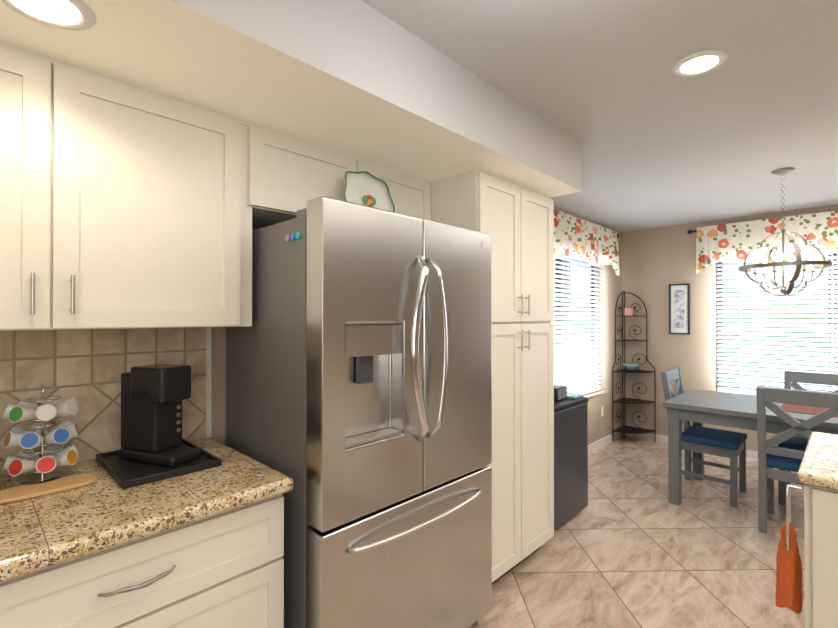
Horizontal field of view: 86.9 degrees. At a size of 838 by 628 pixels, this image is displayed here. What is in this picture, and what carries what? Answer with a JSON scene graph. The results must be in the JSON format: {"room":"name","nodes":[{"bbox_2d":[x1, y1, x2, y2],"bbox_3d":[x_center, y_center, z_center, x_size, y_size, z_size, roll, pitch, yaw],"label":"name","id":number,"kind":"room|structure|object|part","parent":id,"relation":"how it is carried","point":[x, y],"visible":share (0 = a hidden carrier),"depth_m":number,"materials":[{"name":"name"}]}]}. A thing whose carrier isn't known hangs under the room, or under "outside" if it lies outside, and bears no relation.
{"room":"kitchen","nodes":[
{"label":"kitchen","id":0,"kind":"room"},
{"bbox_2d":[0,0,580,197],"bbox_3d":[-0.947,-0.863,1.236,0.840,0.284,4.570,0,0,44],"label":"soffit","id":1,"kind":"structure","parent":0,"point":[360,79],"depth_m":1.45,"materials":[{"name":"grey paint"}]},
{"bbox_2d":[0,0,95,30],"bbox_3d":[-0.870,-0.718,1.028,0.194,0.010,0.194,0,0,44],"label":"recessed light","id":2,"kind":"object","parent":1,"relation":"in","point":[63,14],"visible":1,"depth_m":1.05,"materials":[{"name":"white"}]},
{"bbox_2d":[3,207,621,476],"bbox_3d":[-0.255,0.222,2.643,0.140,2.440,7.840,0,0,44],"label":"wall","id":3,"kind":"structure","parent":0,"point":[610,288],"depth_m":4.94,"materials":[{"name":"beige paint"}]},
{"bbox_2d":[0,327,206,476],"bbox_3d":[-1.589,0.282,1.161,0.011,0.472,1.975,0,0,44],"label":"backsplash","id":4,"kind":"structure","parent":3,"relation":"attached to","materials":[{"name":"tile"}]},
{"bbox_2d":[0,42,259,337],"bbox_3d":[-1.158,-0.336,1.354,0.362,0.762,1.187,0,0,44],"label":"upper cabinet","id":5,"kind":"object","parent":3,"relation":"attached to","point":[130,214],"depth_m":1.35,"materials":[{"name":"white paint"}]},
{"bbox_2d":[206,327,211,437],"bbox_3d":[-0.892,0.286,1.875,0.013,0.472,0.020,0,0,44],"label":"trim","id":6,"kind":"structure","parent":3,"relation":"attached to","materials":[{"name":"white"}]},
{"bbox_2d":[248,122,371,227],"bbox_3d":[-0.564,-0.558,1.965,0.362,0.312,0.550,0,0,44],"label":"upper cabinet","id":7,"kind":"object","parent":3,"relation":"attached to","point":[285,172],"depth_m":1.77,"materials":[{"name":"white paint"}]},
{"bbox_2d":[372,162,431,220],"bbox_3d":[-0.255,-0.556,2.283,0.362,0.312,0.550,0,0,44],"label":"upper cabinet","id":8,"kind":"object","parent":3,"relation":"attached to","point":[411,195],"depth_m":2.24,"materials":[{"name":"white paint"}]},
{"bbox_2d":[556,259,595,371],"bbox_3d":[1.397,0.120,4.399,0.040,1.440,1.680,0,0,44],"label":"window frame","id":9,"kind":"structure","parent":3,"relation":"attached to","point":[560,260],"depth_m":4.39,"materials":[{"name":"white metal"}]},
{"bbox_2d":[551,256,601,394],"bbox_3d":[1.443,0.119,4.354,0.056,1.434,1.664,0,0,44],"label":"window blind","id":10,"kind":"object","parent":3,"relation":"attached to","point":[584,378],"visible":0.54,"depth_m":4.53,"materials":[{"name":"grey plastic"}]},
{"bbox_2d":[583,390,607,397],"bbox_3d":[1.436,0.855,4.357,0.170,0.030,1.720,0,0,44],"label":"window sill","id":11,"kind":"structure","parent":3,"relation":"attached to","point":[594,394],"depth_m":4.71,"materials":[{"name":"stone"}]},
{"bbox_2d":[601,406,603,416],"bbox_3d":[2.019,1.070,4.870,0.006,0.115,0.070,0,0,44],"label":"electrical outlet plate","id":12,"kind":"object","parent":3,"relation":"attached to","point":[602,410],"visible":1,"depth_m":4.87,"materials":[{"name":"white plastic"}]},
{"bbox_2d":[588,432,621,453],"bbox_3d":[1.390,1.407,4.218,0.013,0.085,3.000,0,0,44],"label":"baseboard","id":13,"kind":"structure","parent":3,"relation":"attached to","point":[599,443],"depth_m":4.85,"materials":[{"name":"white wood"}]},
{"bbox_2d":[361,0,837,231],"bbox_3d":[1.587,-1.057,0.858,5.280,0.100,7.840,0,0,44],"label":"ceiling","id":14,"kind":"structure","parent":0,"point":[662,144],"depth_m":1.97,"materials":[{"name":"grey paint"}]},
{"bbox_2d":[672,49,727,76],"bbox_3d":[1.121,-0.998,1.770,0.188,0.010,0.188,0,0,44],"label":"recessed light","id":15,"kind":"object","parent":14,"relation":"in","point":[722,55],"depth_m":1.75,"materials":[{"name":"white plastic"}]},
{"bbox_3d":[1.121,-0.997,1.770,0.128,0.001,0.128,0,0,44],"label":"recessed ceiling light lens","id":16,"kind":"part","parent":15,"relation":"part of","materials":[{"name":"white glass"}]},
{"bbox_2d":[739,167,832,295],"bbox_3d":[2.525,-0.560,3.067,0.500,0.872,0.500,0,0,44],"label":"chandelier","id":17,"kind":"object","parent":14,"relation":"hanging from","point":[798,263],"visible":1,"depth_m":3.04,"materials":[{"name":"silver metal"}]},
{"bbox_2d":[469,436,804,627],"bbox_3d":[1.587,1.483,0.845,5.280,0.100,7.840,0,0,44],"label":"floor","id":18,"kind":"structure","parent":0,"point":[629,546],"depth_m":2.61,"materials":[{"name":"tile"}]},
{"bbox_2d":[0,498,283,627],"bbox_3d":[-0.973,1.001,1.337,0.642,0.868,0.888,0,0,44],"label":"base cabinet","id":19,"kind":"object","parent":18,"relation":"on","point":[228,571],"depth_m":1.21,"materials":[{"name":"white paint"}]},
{"bbox_2d":[0,434,292,585],"bbox_3d":[-1.337,0.541,0.933,0.687,0.045,2.000,0,0,44],"label":"countertop","id":20,"kind":"structure","parent":19,"relation":"on","point":[41,534],"depth_m":1.19,"materials":[{"name":"beige stone"}]},
{"bbox_2d":[3,385,78,487],"bbox_3d":[-1.179,0.370,1.385,0.182,0.297,0.182,0,0,44],"label":"carousel","id":21,"kind":"object","parent":20,"relation":"on","point":[27,459],"visible":1,"depth_m":1.35,"materials":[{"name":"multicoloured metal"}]},
{"bbox_2d":[0,473,96,503],"bbox_3d":[-1.100,0.512,1.308,0.110,0.012,0.236,0,0,44],"label":"cutting board","id":22,"kind":"object","parent":20,"relation":"on","point":[19,493],"visible":0.98,"depth_m":1.29,"materials":[{"name":"brown wood"}]},
{"bbox_2d":[96,364,221,488],"bbox_3d":[-0.912,0.351,1.545,0.380,0.337,0.290,0,0,44],"label":"coffee maker","id":23,"kind":"object","parent":20,"relation":"on","point":[155,446],"visible":1,"depth_m":1.51,"materials":[{"name":"black plastic"}]},
{"bbox_2d":[96,438,221,488],"bbox_3d":[-0.912,0.509,1.544,0.380,0.022,0.290,0,0,44],"label":"tray","id":24,"kind":"object","parent":20,"relation":"on","point":[128,470],"depth_m":1.47,"materials":[{"name":"black plastic"}]},
{"bbox_2d":[226,196,491,627],"bbox_3d":[-0.227,0.533,1.951,0.804,1.810,0.926,0,0,44],"label":"fridge","id":25,"kind":"object","parent":18,"relation":"on","point":[359,381],"visible":1,"depth_m":1.61,"materials":[{"name":"grey metal"}]},
{"bbox_3d":[-0.179,0.159,1.586,0.100,1.065,0.458,0,0,44],"label":"door","id":26,"kind":"part","parent":25,"relation":"part of","materials":[{"name":"silver metal"}]},
{"bbox_2d":[343,172,392,211],"bbox_3d":[-0.217,-0.489,1.940,0.065,0.276,0.282,0,0,44],"label":"decorative plate","id":27,"kind":"object","parent":25,"relation":"on","point":[359,186],"visible":0.58,"depth_m":1.96,"materials":[{"name":"white ceramic"}]},
{"bbox_2d":[363,195,367,202],"bbox_3d":[-0.234,-0.499,1.926,0.004,0.036,0.030,0,0,41],"label":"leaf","id":28,"kind":"object","parent":27,"relation":"attached to","point":[365,199],"depth_m":1.92,"materials":[{"name":"green"}]},
{"bbox_2d":[344,171,394,211],"bbox_3d":[-0.212,-0.491,1.935,0.065,0.280,0.286,0,0,44],"label":"plate rim","id":29,"kind":"object","parent":27,"relation":"attached to","point":[372,176],"visible":0.46,"depth_m":1.96,"materials":[{"name":"green ceramic"}]},
{"bbox_2d":[367,199,373,206],"bbox_3d":[-0.214,-0.479,1.943,0.006,0.052,0.038,0,0,44],"label":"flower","id":30,"kind":"object","parent":27,"relation":"attached to","point":[369,201],"visible":0.65,"depth_m":1.94,"materials":[{"name":"orange ceramic"}]},
{"bbox_3d":[-0.175,0.091,1.572,0.066,0.106,0.261,0,0,44],"label":"dispenser panel","id":31,"kind":"part","parent":25,"relation":"part of","materials":[{"name":"silver metal"}]},
{"bbox_3d":[-0.018,1.032,1.748,0.100,0.660,0.922,0,0,44],"label":"drawer","id":32,"kind":"part","parent":25,"relation":"part of","materials":[{"name":"silver metal"}]},
{"bbox_3d":[0.144,0.161,1.919,0.100,1.065,0.458,0,0,44],"label":"door","id":33,"kind":"part","parent":25,"relation":"part of","materials":[{"name":"silver metal"}]},
{"bbox_2d":[432,170,553,583],"bbox_3d":[0.311,0.366,2.635,0.677,2.152,0.750,0,0,44],"label":"tall cabinet","id":34,"kind":"object","parent":18,"relation":"on","point":[519,221],"depth_m":2.37,"materials":[{"name":"white paint"}]},
{"bbox_2d":[554,397,587,528],"bbox_3d":[0.875,1.029,3.263,0.550,0.832,0.510,0,0,44],"label":"mini fridge","id":35,"kind":"object","parent":18,"relation":"on","point":[570,458],"visible":0.44,"depth_m":3.05,"materials":[{"name":"grey metal"}]},
{"bbox_2d":[554,385,566,401],"bbox_3d":[0.975,0.565,3.161,0.100,0.092,0.160,0,0,44],"label":"radio","id":36,"kind":"object","parent":35,"relation":"on","point":[557,388],"visible":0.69,"depth_m":3.08,"materials":[{"name":"black plastic"}]},
{"bbox_2d":[567,393,582,398],"bbox_3d":[1.076,0.603,3.300,0.250,0.016,0.140,0,0,44],"label":"book","id":37,"kind":"object","parent":35,"relation":"on","point":[572,396],"visible":0.46,"depth_m":3.23,"materials":[{"name":"teal paper"}]},
{"bbox_2d":[612,291,655,442],"bbox_3d":[2.433,0.589,5.018,0.362,1.730,0.359,0,0,44],"label":"corner shelf","id":38,"kind":"object","parent":18,"relation":"on","point":[632,367],"visible":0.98,"depth_m":5.08,"materials":[{"name":"grey metal"}]},
{"bbox_2d":[625,308,632,315],"bbox_3d":[2.427,-0.024,5.114,0.070,0.084,0.070,0,0,44],"label":"candle","id":39,"kind":"object","parent":38,"relation":"on","point":[628,311],"depth_m":5.09,"materials":[{"name":"pink wax"}]},
{"bbox_2d":[622,363,640,370],"bbox_3d":[2.434,0.610,5.069,0.190,0.075,0.190,0,0,44],"label":"bowl","id":40,"kind":"object","parent":38,"relation":"on","point":[629,366],"depth_m":5.04,"materials":[{"name":"teal ceramic"}]},
{"bbox_2d":[660,368,746,507],"bbox_3d":[2.331,0.961,3.625,0.526,0.971,0.438,0,0,44],"label":"chair","id":41,"kind":"object","parent":18,"relation":"on","point":[731,445],"visible":0.67,"depth_m":3.52,"materials":[{"name":"grey wood"}]},
{"bbox_3d":[2.378,0.994,3.579,0.395,0.052,0.438,0,0,44],"label":"seat","id":42,"kind":"part","parent":41,"relation":"part of","materials":[{"name":"blue fabric"}]},
{"bbox_2d":[663,389,837,505],"bbox_3d":[2.744,1.058,3.126,1.620,0.772,0.860,0,0,44],"label":"dining table","id":43,"kind":"object","parent":18,"relation":"on","point":[696,407],"visible":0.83,"depth_m":3.33,"materials":[{"name":"grey wood"}]},
{"bbox_2d":[780,403,837,417],"bbox_3d":[2.941,0.669,2.922,0.850,0.004,0.420,0,0,44],"label":"placemat","id":44,"kind":"object","parent":43,"relation":"on","point":[803,409],"visible":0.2,"depth_m":3.09,"materials":[{"name":"brown"}]},
{"bbox_2d":[756,386,837,532],"bbox_3d":[2.530,0.957,2.914,0.438,0.971,0.526,0,0,44],"label":"chair","id":45,"kind":"object","parent":18,"relation":"on","point":[771,456],"visible":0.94,"depth_m":2.85,"materials":[{"name":"grey wood"}]},
{"bbox_3d":[2.576,0.991,2.961,0.438,0.052,0.395,0,0,44],"label":"seat","id":46,"kind":"part","parent":45,"relation":"part of","materials":[{"name":"blue fabric"}]},
{"bbox_2d":[778,371,837,504],"bbox_3d":[3.064,0.960,3.398,0.438,0.971,0.526,0,0,44],"label":"chair","id":47,"kind":"object","parent":18,"relation":"on","point":[795,378],"visible":0.27,"depth_m":3.52,"materials":[{"name":"grey wood"}]},
{"bbox_3d":[3.018,0.993,3.351,0.438,0.052,0.395,0,0,44],"label":"seat","id":48,"kind":"part","parent":47,"relation":"part of","materials":[{"name":"blue fabric"}]},
{"bbox_2d":[804,484,837,627],"bbox_3d":[2.138,1.000,1.093,1.754,0.868,0.678,0,0,44],"label":"kitchen island","id":49,"kind":"object","parent":18,"relation":"on","point":[820,506],"depth_m":1.43,"materials":[{"name":"white paint"}]},
{"bbox_2d":[775,484,803,613],"bbox_3d":[1.313,0.820,1.564,0.082,0.447,0.086,0,0,44],"label":"hanging towel","id":50,"kind":"object","parent":49,"relation":"hanging from","point":[789,586],"visible":0.98,"depth_m":1.55,"materials":[{"name":"orange fabric"}]},
{"bbox_2d":[797,432,837,491],"bbox_3d":[2.151,0.537,1.096,1.804,0.038,0.740,0,0,44],"label":"island countertop","id":51,"kind":"structure","parent":49,"relation":"on","point":[818,468],"depth_m":1.54,"materials":[{"name":"beige stone"}]},
{"bbox_2d":[621,204,837,450],"bbox_3d":[4.272,0.227,3.610,5.000,2.440,0.140,0,0,44],"label":"wall","id":52,"kind":"structure","parent":0,"point":[656,261],"depth_m":4.97,"materials":[{"name":"beige paint"}]},
{"bbox_2d":[669,283,689,334],"bbox_3d":[2.865,-0.054,4.867,0.201,0.557,0.020,0,0,44],"label":"picture frame","id":53,"kind":"object","parent":52,"relation":"attached to","point":[679,308],"visible":0.98,"depth_m":4.86,"materials":[{"name":"black"}]},
{"bbox_2d":[674,290,684,327],"bbox_3d":[2.864,-0.054,4.866,0.101,0.417,0.002,0,0,44],"label":"print","id":54,"kind":"object","parent":53,"relation":"attached to","point":[679,295],"depth_m":4.86},
{"bbox_2d":[623,433,757,459],"bbox_3d":[4.223,1.404,3.545,4.987,0.085,0.013,0,0,44],"label":"baseboard","id":55,"kind":"structure","parent":52,"relation":"attached to","point":[751,454],"depth_m":5.01,"materials":[{"name":"white wood"}]},
{"bbox_2d":[717,254,837,394],"bbox_3d":[3.787,0.108,4.048,1.789,1.414,0.056,0,0,44],"label":"window blind","id":56,"kind":"object","parent":52,"relation":"attached to","point":[742,389],"visible":0.73,"depth_m":4.35,"materials":[{"name":"grey plastic"}]},
{"bbox_2d":[717,253,837,389],"bbox_3d":[3.832,0.109,4.095,1.805,1.420,0.040,0,0,44],"label":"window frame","id":57,"kind":"structure","parent":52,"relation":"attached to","point":[834,254],"depth_m":4.10,"materials":[{"name":"white vinyl"}]},
{"bbox_3d":[3.727,-0.887,3.974,2.308,0.048,0.060,0,0,44],"label":"curtain rod","id":58,"kind":"object","parent":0,"visible":0},
{"bbox_2d":[696,210,837,273],"bbox_3d":[3.700,-0.672,3.946,2.120,0.500,0.064,0,0,44],"label":"valance","id":59,"kind":"object","parent":58,"relation":"hanging from","point":[735,242],"visible":0.9,"depth_m":4.30,"materials":[{"name":"fabric"}]},
{"bbox_3d":[1.473,-0.895,4.260,0.077,0.048,2.266,0,0,44],"label":"curtain rod","id":60,"kind":"object","parent":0,"visible":0},
{"bbox_2d":[554,209,619,275],"bbox_3d":[1.506,-0.680,4.227,0.064,0.500,2.080,0,0,44],"label":"valance","id":61,"kind":"object","parent":60,"relation":"hanging from","point":[588,241],"visible":0.69,"depth_m":4.36,"materials":[{"name":"fabric"}]},
{"label":"outside","id":62,"kind":"structure","parent":0,"visible":0},
{"bbox_2d":[570,254,837,390],"bbox_3d":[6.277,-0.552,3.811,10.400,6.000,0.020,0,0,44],"label":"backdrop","id":63,"kind":"structure","parent":62,"point":[742,318],"depth_m":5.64,"materials":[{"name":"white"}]}
]}

